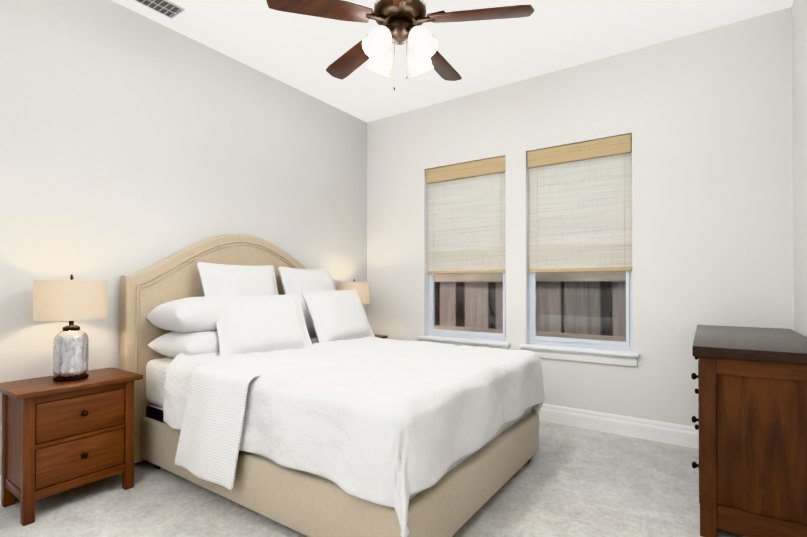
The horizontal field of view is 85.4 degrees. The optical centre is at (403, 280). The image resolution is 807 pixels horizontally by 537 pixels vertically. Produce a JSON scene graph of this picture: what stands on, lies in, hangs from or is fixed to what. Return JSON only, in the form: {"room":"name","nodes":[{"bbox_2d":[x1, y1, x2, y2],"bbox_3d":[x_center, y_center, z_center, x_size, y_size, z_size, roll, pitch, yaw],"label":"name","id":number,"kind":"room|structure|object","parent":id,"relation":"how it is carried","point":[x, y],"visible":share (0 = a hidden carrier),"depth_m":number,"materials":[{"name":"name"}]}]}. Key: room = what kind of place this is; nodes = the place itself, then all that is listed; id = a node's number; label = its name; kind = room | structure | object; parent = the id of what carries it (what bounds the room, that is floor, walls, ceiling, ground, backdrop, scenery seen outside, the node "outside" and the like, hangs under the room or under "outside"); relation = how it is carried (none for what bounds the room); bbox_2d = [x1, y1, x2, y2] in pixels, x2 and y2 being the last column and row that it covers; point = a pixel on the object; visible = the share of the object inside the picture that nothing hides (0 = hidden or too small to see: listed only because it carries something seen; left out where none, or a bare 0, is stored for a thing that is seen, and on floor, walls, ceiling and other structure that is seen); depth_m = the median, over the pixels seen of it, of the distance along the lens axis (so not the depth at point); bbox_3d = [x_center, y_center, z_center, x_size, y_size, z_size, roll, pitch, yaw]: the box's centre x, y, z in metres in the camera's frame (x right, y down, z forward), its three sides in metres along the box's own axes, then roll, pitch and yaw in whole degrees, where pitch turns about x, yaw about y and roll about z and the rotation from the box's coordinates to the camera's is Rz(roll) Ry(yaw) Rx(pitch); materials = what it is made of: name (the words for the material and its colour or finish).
{"room":"bedroom","nodes":[
{"label":"bedroom","id":0,"kind":"room"},
{"bbox_2d":[0,0,366,474],"bbox_3d":[-1.822,-0.299,3.000,0.150,3.000,5.040,0,-1,35],"label":"wall","id":1,"kind":"structure","parent":0,"point":[132,142],"depth_m":2.91,"materials":[{"name":"paint"}]},
{"bbox_2d":[0,475,17,503],"bbox_3d":[-1.754,1.126,2.941,0.016,0.150,4.740,0,-1,35],"label":"baseboard","id":2,"kind":"structure","parent":1,"relation":"attached to","point":[0,490],"depth_m":2.34,"materials":[{"name":"white"}]},
{"bbox_2d":[0,421,745,536],"bbox_3d":[-0.280,1.242,1.920,3.900,0.100,5.040,0,-1,35],"label":"floor","id":3,"kind":"structure","parent":0,"point":[567,481],"depth_m":2.35,"materials":[{"name":"carpet"}]},
{"bbox_2d":[0,367,142,525],"bbox_3d":[-1.850,0.871,2.432,0.410,0.650,0.570,0,-1,35],"label":"nightstand","id":4,"kind":"object","parent":3,"relation":"on","point":[58,437],"visible":1,"depth_m":2.30,"materials":[{"name":"brown wood"}]},
{"bbox_2d":[33,274,106,381],"bbox_3d":[-1.854,0.253,2.440,0.330,0.584,0.330,0,-1,35],"label":"lamp","id":5,"kind":"object","parent":4,"relation":"on","point":[71,301],"visible":1,"depth_m":2.36,"materials":[{"name":"beige fabric"}]},
{"bbox_2d":[120,234,544,536],"bbox_3d":[-0.420,0.410,2.905,2.233,1.580,1.770,0,-1,35],"label":"bed","id":6,"kind":"object","parent":3,"relation":"on","point":[279,385],"visible":1,"depth_m":2.27,"materials":[{"name":"fabric"}]},
{"bbox_2d":[174,355,338,489],"bbox_3d":[-0.824,0.739,2.416,0.815,0.593,0.513,0,-1,35],"label":"throw","id":7,"kind":"object","parent":6,"relation":"on","point":[225,408],"depth_m":2.21,"materials":[{"name":"white fabric"}]},
{"bbox_2d":[210,294,312,355],"bbox_3d":[-0.962,0.299,3.008,0.374,0.409,0.695,0,-1,35],"label":"pillow","id":8,"kind":"object","parent":6,"relation":"on","point":[271,324],"depth_m":2.89,"materials":[{"name":"white fabric"}]},
{"bbox_2d":[301,289,374,342],"bbox_3d":[-0.517,0.290,3.588,0.283,0.437,0.710,0,-1,35],"label":"pillow","id":9,"kind":"object","parent":6,"relation":"on","point":[335,316],"depth_m":3.44,"materials":[{"name":"white fabric"}]},
{"bbox_2d":[163,336,544,536],"bbox_3d":[-0.218,0.715,2.768,1.752,0.568,1.716,0,-1,35],"label":"duvet","id":10,"kind":"object","parent":6,"relation":"on","point":[374,436],"depth_m":2.08,"materials":[{"name":"white fabric"}]},
{"bbox_2d":[375,335,387,338],"bbox_3d":[-0.492,0.888,4.393,0.410,0.650,0.570,0,-1,35],"label":"nightstand","id":11,"kind":"object","parent":3,"relation":"on","point":[382,336],"visible":0.04,"depth_m":4.47,"materials":[{"name":"brown wood"}]},
{"bbox_2d":[338,279,369,303],"bbox_3d":[-0.496,0.269,4.401,0.320,0.584,0.320,0,-1,35],"label":"lamp","id":12,"kind":"object","parent":11,"relation":"on","point":[362,289],"visible":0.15,"depth_m":4.28,"materials":[{"name":"beige fabric"}]},
{"bbox_2d":[691,325,806,536],"bbox_3d":[1.927,0.751,2.441,0.517,0.890,1.312,0,-1,35],"label":"dresser","id":13,"kind":"object","parent":3,"relation":"on","point":[751,391],"visible":1,"depth_m":1.96,"materials":[{"name":"brown wood"}]},
{"bbox_2d":[112,0,793,121],"bbox_3d":[-0.280,-1.858,1.946,3.900,0.100,5.040,0,-1,35],"label":"ceiling","id":14,"kind":"structure","parent":0,"point":[301,52],"depth_m":3.24,"materials":[{"name":"paint"}]},
{"bbox_2d":[135,0,184,18],"bbox_3d":[-1.608,-1.792,2.804,0.170,0.016,0.330,0,-1,35],"label":"ceiling vent","id":15,"kind":"object","parent":14,"relation":"in","point":[169,9],"visible":1,"depth_m":2.85,"materials":[{"name":"grey metal"}]},
{"bbox_2d":[266,0,533,89],"bbox_3d":[-0.001,-1.406,2.364,1.302,0.793,1.275,0,-1,35],"label":"fan","id":16,"kind":"object","parent":14,"relation":"hanging from","point":[399,22],"visible":1,"depth_m":2.25,"materials":[{"name":"brown wood"}]},
{"bbox_2d":[367,7,793,426],"bbox_3d":[1.111,-0.291,3.944,3.600,3.000,0.150,0,-1,35],"label":"wall","id":17,"kind":"structure","parent":0,"point":[704,119],"depth_m":3.31,"materials":[{"name":"paint"}]},
{"bbox_2d":[418,273,509,348],"bbox_3d":[0.598,-0.241,4.265,0.960,1.815,0.195,0,-1,35],"label":"window","id":18,"kind":"structure","parent":17,"relation":"in","point":[475,340],"depth_m":4.26,"materials":[{"name":"white plastic"}]},
{"bbox_2d":[426,156,505,273],"bbox_3d":[0.596,-0.609,4.265,0.852,1.071,0.063,0,-1,35],"label":"window blind","id":19,"kind":"object","parent":17,"relation":"attached to","point":[466,221],"visible":0.9,"depth_m":4.26,"materials":[{"name":"beige fabric"}]},
{"bbox_2d":[520,271,638,366],"bbox_3d":[1.458,-0.246,3.670,0.930,1.815,0.195,0,-1,35],"label":"window","id":20,"kind":"structure","parent":17,"relation":"in","point":[593,353],"depth_m":3.63,"materials":[{"name":"white plastic"}]},
{"bbox_2d":[527,134,631,271],"bbox_3d":[1.455,-0.614,3.670,0.822,1.071,0.063,0,-1,35],"label":"window blind","id":21,"kind":"object","parent":17,"relation":"attached to","point":[580,207],"visible":0.94,"depth_m":3.66,"materials":[{"name":"beige fabric"}]},
{"bbox_2d":[531,404,698,448],"bbox_3d":[1.064,1.133,3.863,3.600,0.150,0.016,0,-1,35],"label":"baseboard","id":22,"kind":"structure","parent":17,"relation":"attached to","point":[669,433],"depth_m":3.41,"materials":[{"name":"white"}]},
{"bbox_2d":[792,0,806,336],"bbox_3d":[1.262,-0.317,0.866,0.150,3.000,5.040,0,-1,35],"label":"wall","id":23,"kind":"structure","parent":0,"point":[799,60],"depth_m":2.65,"materials":[{"name":"paint"}]},
{"bbox_3d":[2.019,1.842,4.885,10.000,0.050,2.440,0,-1,35],"label":"ground","id":24,"kind":"structure","parent":0,"visible":0},
{"bbox_2d":[434,271,626,350],"bbox_3d":[2.141,0.543,5.073,10.000,2.550,0.070,0,-1,35],"label":"fence","id":25,"kind":"object","parent":24,"relation":"on","point":[445,296],"depth_m":5.31,"materials":[{"name":"brown wood"}]}
]}

